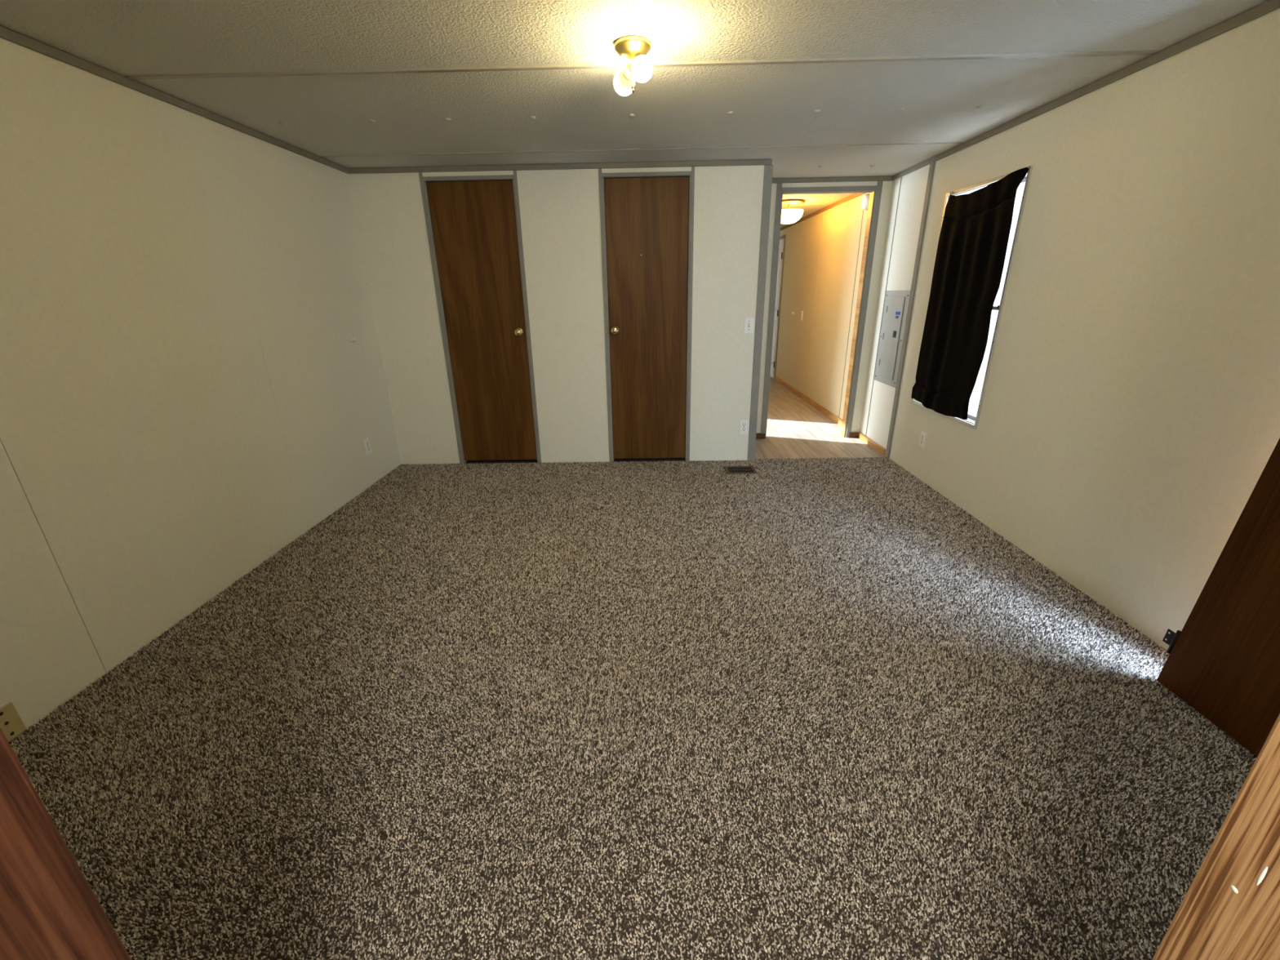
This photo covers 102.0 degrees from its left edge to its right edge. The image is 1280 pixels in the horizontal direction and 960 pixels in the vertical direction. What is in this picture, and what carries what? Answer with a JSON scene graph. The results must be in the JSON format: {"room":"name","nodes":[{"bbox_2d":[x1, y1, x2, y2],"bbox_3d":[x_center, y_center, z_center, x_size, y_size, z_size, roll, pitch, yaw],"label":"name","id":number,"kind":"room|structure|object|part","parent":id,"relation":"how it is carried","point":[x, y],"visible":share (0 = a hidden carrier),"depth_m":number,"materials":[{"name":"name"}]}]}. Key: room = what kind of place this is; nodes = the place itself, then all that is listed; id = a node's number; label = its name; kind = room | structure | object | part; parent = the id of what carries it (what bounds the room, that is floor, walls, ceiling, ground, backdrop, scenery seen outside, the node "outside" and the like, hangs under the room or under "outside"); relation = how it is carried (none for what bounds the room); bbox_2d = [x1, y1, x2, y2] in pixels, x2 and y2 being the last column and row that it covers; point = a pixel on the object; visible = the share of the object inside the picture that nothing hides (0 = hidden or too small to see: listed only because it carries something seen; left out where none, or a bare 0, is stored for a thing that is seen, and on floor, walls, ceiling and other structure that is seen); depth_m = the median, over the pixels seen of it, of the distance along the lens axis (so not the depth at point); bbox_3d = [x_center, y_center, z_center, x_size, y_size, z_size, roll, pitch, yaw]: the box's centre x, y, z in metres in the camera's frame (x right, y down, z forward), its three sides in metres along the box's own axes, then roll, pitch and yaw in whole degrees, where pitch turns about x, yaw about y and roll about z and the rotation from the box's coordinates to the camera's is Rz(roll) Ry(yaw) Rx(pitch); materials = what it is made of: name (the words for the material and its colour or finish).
{"room":"empty bedroom","nodes":[
{"label":"empty bedroom","id":0,"kind":"room"},
{"bbox_2d":[0,37,400,742],"bbox_3d":[-2.072,-0.041,0.958,0.101,2.150,7.780,-1,20,1],"label":"wall","id":1,"kind":"structure","parent":0,"point":[186,393],"depth_m":2.12,"materials":[{"name":"beige paint"}]},
{"bbox_2d":[0,702,26,742],"bbox_3d":[-1.998,0.770,1.634,0.007,0.113,0.070,-1,20,1],"label":"wall plate","id":2,"kind":"object","parent":1,"relation":"attached to","point":[11,725],"visible":0.94,"depth_m":1.64,"materials":[{"name":"beige plastic"}]},
{"bbox_2d":[0,25,348,173],"bbox_3d":[-2.017,-1.465,1.772,0.015,0.033,3.754,-1,20,1],"label":"trim","id":3,"kind":"structure","parent":1,"relation":"attached to","point":[6,33],"depth_m":2.10,"materials":[{"name":"grey wood"}]},
{"bbox_2d":[350,337,356,342],"bbox_3d":[-1.975,-0.970,3.579,0.030,0.038,0.038,-1,20,1],"label":"bumper cover","id":4,"kind":"object","parent":1,"relation":"attached to","point":[352,339],"visible":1,"depth_m":3.57,"materials":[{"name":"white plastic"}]},
{"bbox_2d":[363,437,371,455],"bbox_3d":[-1.975,-0.244,3.759,0.008,0.114,0.070,-1,20,1],"label":"wall outlet","id":5,"kind":"object","parent":1,"relation":"attached to","point":[366,442],"visible":1,"depth_m":3.75,"materials":[{"name":"white plastic"}]},
{"bbox_2d":[347,164,764,464],"bbox_3d":[-0.536,-1.254,4.194,2.893,2.140,0.654,-1,20,1],"label":"wall","id":6,"kind":"structure","parent":0,"point":[560,209],"depth_m":3.84,"materials":[{"name":"white paint"}]},
{"bbox_2d":[418,170,541,463],"bbox_3d":[-1.160,-1.135,3.933,0.669,2.095,0.084,-1,20,1],"label":"trim","id":7,"kind":"structure","parent":6,"relation":"attached to","point":[504,177],"depth_m":3.80,"materials":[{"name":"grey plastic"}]},
{"bbox_2d":[426,180,537,460],"bbox_3d":[-1.160,-1.108,3.908,0.598,2.019,0.093,-1,20,1],"label":"door","id":8,"kind":"structure","parent":6,"relation":"in","point":[475,234],"depth_m":3.87,"materials":[{"name":"brown wood"}]},
{"bbox_3d":[-0.911,-1.106,3.882,0.055,0.055,0.048,-1,20,1],"label":"knob","id":9,"kind":"part","parent":8,"relation":"part of","materials":[{"name":"gold metal"}]},
{"bbox_2d":[347,159,772,173],"bbox_3d":[-0.556,-2.128,3.520,2.894,0.033,0.014,-1,20,1],"label":"trim","id":10,"kind":"structure","parent":6,"relation":"attached to","point":[754,162],"depth_m":3.51,"materials":[{"name":"grey wood"}]},
{"bbox_2d":[604,176,688,458],"bbox_3d":[0.050,-1.122,3.889,0.606,2.019,0.093,-1,20,1],"label":"door","id":11,"kind":"structure","parent":6,"relation":"in","point":[646,218],"depth_m":3.85,"materials":[{"name":"brown wood"}]},
{"bbox_3d":[-0.188,-1.114,3.871,0.055,0.055,0.048,-1,20,1],"label":"knob","id":12,"kind":"part","parent":11,"relation":"part of","materials":[{"name":"gold metal"}]},
{"bbox_2d":[598,166,694,462],"bbox_3d":[0.061,-1.148,3.913,0.653,2.095,0.084,-1,20,1],"label":"trim","id":13,"kind":"structure","parent":6,"relation":"attached to","point":[660,174],"depth_m":3.77,"materials":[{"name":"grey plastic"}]},
{"bbox_2d":[738,420,748,434],"bbox_3d":[0.828,-0.421,4.130,0.070,0.114,0.008,-1,20,1],"label":"wall outlet","id":14,"kind":"object","parent":6,"relation":"attached to","point":[744,424],"visible":1,"depth_m":4.13,"materials":[{"name":"white plastic"}]},
{"bbox_2d":[743,317,754,333],"bbox_3d":[0.812,-1.150,3.859,0.070,0.114,0.017,-1,20,1],"label":"light switch","id":15,"kind":"object","parent":6,"relation":"attached to","point":[748,322],"visible":1,"depth_m":3.86,"materials":[{"name":"white plastic"}]},
{"bbox_2d":[747,164,773,460],"bbox_3d":[0.888,-1.153,3.886,0.057,2.095,0.053,-1,20,1],"label":"trim","id":16,"kind":"structure","parent":6,"relation":"attached to","point":[768,169],"depth_m":3.81,"materials":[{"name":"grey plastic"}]},
{"bbox_2d":[10,376,1255,959],"bbox_3d":[0.021,0.174,3.523,4.197,0.120,12.700,-1,20,1],"label":"floor","id":17,"kind":"structure","parent":0,"point":[727,909],"depth_m":1.44,"materials":[{"name":"grey carpet"}]},
{"bbox_2d":[8,457,1257,959],"bbox_3d":[0.008,0.484,2.496,3.995,0.014,3.785,-1,20,1],"label":"carpet","id":18,"kind":"object","parent":17,"relation":"on","point":[46,728],"visible":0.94,"depth_m":1.70,"materials":[{"name":"grey carpet"}]},
{"bbox_2d":[1156,438,1279,756],"bbox_3d":[1.876,-0.156,1.186,0.203,2.025,0.650,-1,20,1],"label":"door","id":19,"kind":"structure","parent":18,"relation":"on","point":[1224,663],"depth_m":1.56,"materials":[{"name":"brown wood"}]},
{"bbox_2d":[724,466,757,474],"bbox_3d":[0.774,-0.077,4.003,0.230,0.010,0.174,-1,20,1],"label":"floor vent","id":20,"kind":"object","parent":17,"relation":"in","point":[726,468],"visible":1,"depth_m":4.00,"materials":[{"name":"brown metal"}]},
{"bbox_2d":[0,0,1268,227],"bbox_3d":[-0.015,-1.930,2.756,4.197,0.100,12.700,-1,20,1],"label":"ceiling","id":21,"kind":"structure","parent":0,"point":[859,103],"depth_m":2.04,"materials":[{"name":"white paint"}]},
{"bbox_2d":[613,35,653,96],"bbox_3d":[-0.026,-1.470,1.853,0.128,0.146,0.275,-3,20,-5],"label":"ceiling light","id":22,"kind":"object","parent":21,"relation":"attached to","point":[634,48],"visible":1,"depth_m":1.80,"materials":[{"name":"gold metal"}]},
{"bbox_3d":[-0.052,-1.482,1.911,0.063,0.066,0.054,-1,20,1],"label":"bulb","id":23,"kind":"part","parent":22,"relation":"part of","materials":[{"name":"white glass"}]},
{"bbox_3d":[-0.061,-1.494,1.952,0.081,0.081,0.067,-8,21,-18],"label":"bulb globe","id":24,"kind":"part","parent":22,"relation":"part of","materials":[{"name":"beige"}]},
{"bbox_2d":[623,63,631,79],"bbox_3d":[-0.033,-1.476,1.872,0.040,0.043,0.053,-8,21,-18],"label":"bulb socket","id":25,"kind":"object","parent":22,"relation":"attached to","point":[627,73],"depth_m":1.87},
{"bbox_2d":[629,60,633,72],"bbox_3d":[-0.017,-1.453,1.830,0.040,0.047,0.056,-7,21,-15],"label":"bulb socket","id":26,"kind":"object","parent":22,"relation":"attached to","point":[630,64],"depth_m":1.82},
{"bbox_3d":[-0.025,-1.454,1.854,0.008,0.089,0.008,-1,20,1],"label":"threaded rod","id":27,"kind":"part","parent":22,"relation":"part of","materials":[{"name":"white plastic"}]},
{"bbox_3d":[0.007,-1.409,1.784,0.074,0.074,0.098,-1,20,1],"label":"bulb","id":28,"kind":"part","parent":22,"relation":"part of","materials":[{"name":"white glass"}]},
{"bbox_2d":[320,142,963,157],"bbox_3d":[-0.009,-2.035,3.195,3.957,0.004,0.013,-1,20,1],"label":"trim","id":29,"kind":"structure","parent":21,"relation":"attached to","point":[948,142],"depth_m":3.19,"materials":[{"name":"grey wood"}]},
{"bbox_2d":[124,49,1159,79],"bbox_3d":[-0.024,-1.595,1.995,3.957,0.007,0.028,-1,20,1],"label":"trim","id":30,"kind":"structure","parent":21,"relation":"attached to","point":[1154,51],"depth_m":1.99,"materials":[{"name":"white wood"}]},
{"bbox_2d":[780,199,805,224],"bbox_3d":[1.498,-2.699,5.235,0.314,0.205,0.314,-1,20,1],"label":"ceiling light","id":31,"kind":"object","parent":21,"relation":"attached to","point":[788,215],"visible":0.75,"depth_m":5.14,"materials":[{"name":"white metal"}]},
{"bbox_3d":[1.499,-2.659,5.250,0.292,0.119,0.292,-1,20,1],"label":"lamp shade","id":32,"kind":"part","parent":31,"relation":"part of","materials":[{"name":"white glass"}]},
{"bbox_2d":[792,204,831,205],"bbox_3d":[1.523,-2.876,5.431,0.947,0.006,0.030,-1,20,1],"label":"trim","id":33,"kind":"structure","parent":21,"relation":"attached to","point":[807,204],"depth_m":5.42,"materials":[{"name":"white wood"}]},
{"bbox_2d":[975,105,982,109],"bbox_3d":[1.659,-1.820,2.535,0.031,0.008,0.031,-1,20,1],"label":"button","id":34,"kind":"object","parent":21,"relation":"attached to","point":[980,106],"visible":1,"depth_m":2.53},
{"bbox_2d":[755,180,893,437],"bbox_3d":[1.466,-1.408,4.509,1.104,2.130,0.090,-1,20,1],"label":"wall","id":35,"kind":"structure","parent":0,"point":[886,185],"depth_m":4.37,"materials":[{"name":"white paint"}]},
{"bbox_2d":[755,432,764,438],"bbox_3d":[1.052,-0.410,4.822,0.221,0.051,0.016,-1,20,1],"label":"baseboard","id":36,"kind":"structure","parent":35,"relation":"attached to","point":[759,435],"depth_m":4.82,"materials":[{"name":"brown wood"}]},
{"bbox_2d":[760,181,883,438],"bbox_3d":[1.523,-1.388,4.503,0.833,2.095,0.084,-1,20,1],"label":"trim","id":37,"kind":"structure","parent":35,"relation":"attached to","point":[780,191],"depth_m":4.36,"materials":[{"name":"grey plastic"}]},
{"bbox_2d":[772,176,892,183],"bbox_3d":[1.450,-2.374,4.100,1.100,0.033,0.014,-1,20,1],"label":"trim","id":38,"kind":"structure","parent":35,"relation":"attached to","point":[855,179],"depth_m":4.09,"materials":[{"name":"grey wood"}]},
{"bbox_2d":[848,432,858,437],"bbox_3d":[1.979,-0.417,4.801,0.084,0.049,0.012,-1,20,1],"label":"baseboard","id":39,"kind":"structure","parent":35,"relation":"attached to","point":[851,434],"depth_m":4.79,"materials":[{"name":"brown wood"}]},
{"bbox_2d":[840,191,874,436],"bbox_3d":[1.885,-1.365,4.520,0.004,2.026,0.086,-1,20,1],"label":"trim","id":40,"kind":"structure","parent":35,"relation":"attached to","point":[871,194],"depth_m":4.48,"materials":[{"name":"brown wood"}]},
{"bbox_2d":[772,8,1279,650],"bbox_3d":[2.051,-0.918,3.153,0.101,2.140,12.600,-1,20,1],"label":"wall","id":41,"kind":"structure","parent":0,"point":[1129,420],"depth_m":2.17,"materials":[{"name":"beige paint"}]},
{"bbox_2d":[770,239,783,377],"bbox_3d":[2.020,-2.632,8.048,0.084,1.945,0.910,-1,20,1],"label":"door","id":42,"kind":"structure","parent":41,"relation":"in","point":[781,242],"depth_m":7.70,"materials":[{"name":"white wood"}]},
{"bbox_3d":[2.043,-2.147,8.038,0.006,0.640,0.300,-1,20,1],"label":"raised panel","id":43,"kind":"part","parent":42,"relation":"part of","materials":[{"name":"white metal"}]},
{"bbox_3d":[2.031,-2.837,7.786,0.006,0.550,0.300,-1,20,1],"label":"raised panel","id":44,"kind":"part","parent":42,"relation":"part of","materials":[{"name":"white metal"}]},
{"bbox_3d":[2.023,-3.288,7.622,0.006,0.210,0.300,-1,20,1],"label":"raised panel","id":45,"kind":"part","parent":42,"relation":"part of","materials":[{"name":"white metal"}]},
{"bbox_2d":[773,234,786,379],"bbox_3d":[2.055,-2.654,8.055,0.012,2.020,0.990,-1,20,1],"label":"trim","id":46,"kind":"structure","parent":41,"relation":"attached to","point":[784,235],"depth_m":7.56,"materials":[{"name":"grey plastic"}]},
{"bbox_2d":[774,376,842,426],"bbox_3d":[2.047,-1.008,6.402,0.012,0.059,3.195,-1,20,1],"label":"baseboard","id":47,"kind":"structure","parent":41,"relation":"attached to","point":[820,408],"depth_m":6.15,"materials":[{"name":"brown wood"}]},
{"bbox_2d":[780,192,865,231],"bbox_3d":[2.020,-3.222,6.398,0.015,0.033,4.705,-1,20,1],"label":"trim","id":48,"kind":"structure","parent":41,"relation":"attached to","point":[856,194],"depth_m":5.58,"materials":[{"name":"brown wood"}]},
{"bbox_2d":[838,209,863,417],"bbox_3d":[2.023,-1.598,4.965,0.002,2.034,0.009,-1,20,1],"label":"trim","id":49,"kind":"structure","parent":41,"relation":"attached to","point":[863,210],"depth_m":4.95,"materials":[{"name":"brown wood"}]},
{"bbox_2d":[861,193,869,210],"bbox_3d":[1.980,-2.434,4.538,0.054,0.134,0.134,-1,20,1],"label":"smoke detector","id":50,"kind":"object","parent":41,"relation":"attached to","point":[864,202],"visible":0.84,"depth_m":4.51,"materials":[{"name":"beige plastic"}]},
{"bbox_2d":[858,431,885,455],"bbox_3d":[2.024,-0.324,4.536,0.012,0.055,0.546,-1,20,1],"label":"baseboard","id":51,"kind":"structure","parent":41,"relation":"attached to","point":[882,450],"depth_m":4.50,"materials":[{"name":"brown wood"}]},
{"bbox_2d":[865,177,902,435],"bbox_3d":[2.015,-1.357,4.311,0.002,2.038,0.010,-1,20,1],"label":"trim","id":52,"kind":"structure","parent":41,"relation":"attached to","point":[901,177],"depth_m":4.27,"materials":[{"name":"grey wood"}]},
{"bbox_2d":[874,290,910,387],"bbox_3d":[2.003,-1.132,4.147,0.023,0.722,0.412,-1,20,1],"label":"electrical panel","id":53,"kind":"object","parent":41,"relation":"attached to","point":[896,302],"visible":1,"depth_m":4.11,"materials":[{"name":"grey metal"}]},
{"bbox_3d":[2.001,-1.136,4.147,0.008,0.626,0.295,-1,20,1],"label":"panel door","id":54,"kind":"part","parent":53,"relation":"part of","materials":[{"name":"grey metal"}]},
{"bbox_2d":[884,156,935,457],"bbox_3d":[2.003,-1.184,3.872,0.014,2.129,0.049,-1,20,1],"label":"trim","id":55,"kind":"structure","parent":41,"relation":"attached to","point":[932,162],"depth_m":3.81,"materials":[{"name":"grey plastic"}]},
{"bbox_2d":[892,158,930,180],"bbox_3d":[1.990,-2.277,3.810,0.013,0.033,0.583,-1,20,1],"label":"trim","id":56,"kind":"structure","parent":41,"relation":"attached to","point":[926,162],"depth_m":3.78,"materials":[{"name":"grey wood"}]},
{"bbox_2d":[918,430,926,448],"bbox_3d":[2.013,-0.290,3.694,0.008,0.114,0.070,-1,20,1],"label":"wall outlet","id":57,"kind":"object","parent":41,"relation":"attached to","point":[923,434],"visible":1,"depth_m":3.69,"materials":[{"name":"white plastic"}]},
{"bbox_2d":[911,165,1032,429],"bbox_3d":[2.047,-1.080,3.222,0.117,1.367,0.790,-1,20,1],"label":"window","id":58,"kind":"structure","parent":41,"relation":"in","point":[972,419],"depth_m":2.94,"materials":[{"name":"metal"}]},
{"bbox_2d":[911,165,1030,420],"bbox_3d":[1.970,-1.082,3.210,0.037,1.354,0.763,-1,20,1],"label":"window curtain","id":59,"kind":"object","parent":58,"relation":"hanging from","point":[974,237],"visible":1,"depth_m":3.15,"materials":[{"name":"black fabric"}]},
{"bbox_3d":[1.970,-1.076,3.209,0.036,1.109,0.732,-1,20,1],"label":"curtain panel","id":60,"kind":"part","parent":59,"relation":"part of","materials":[{"name":"black fabric"}]},
{"bbox_3d":[2.064,-0.775,3.333,0.016,0.664,0.738,-1,20,1],"label":"sash","id":61,"kind":"part","parent":58,"relation":"part of","materials":[{"name":"metal"}]},
{"bbox_2d":[933,0,1279,161],"bbox_3d":[1.963,-1.513,1.716,0.015,0.033,3.773,-1,20,1],"label":"trim","id":62,"kind":"structure","parent":41,"relation":"attached to","point":[1269,6],"depth_m":2.04,"materials":[{"name":"grey wood"}]},
{"bbox_3d":[-0.032,0.164,0.272,4.197,2.130,0.137,-1,20,1],"label":"wall","id":63,"kind":"structure","parent":0,"visible":0},
{"bbox_2d":[0,728,131,959],"bbox_3d":[-0.441,0.211,0.294,0.019,2.040,0.137,-1,20,1],"label":"door frame","id":64,"kind":"structure","parent":63,"relation":"attached to","point":[49,910],"depth_m":0.37,"materials":[{"name":"brown wood"}]},
{"bbox_2d":[1151,713,1279,959],"bbox_3d":[0.419,0.201,0.280,0.020,2.040,0.137,-1,20,1],"label":"door frame","id":65,"kind":"structure","parent":63,"relation":"attached to","point":[1230,909],"depth_m":0.35,"materials":[{"name":"brown wood"}]}
]}

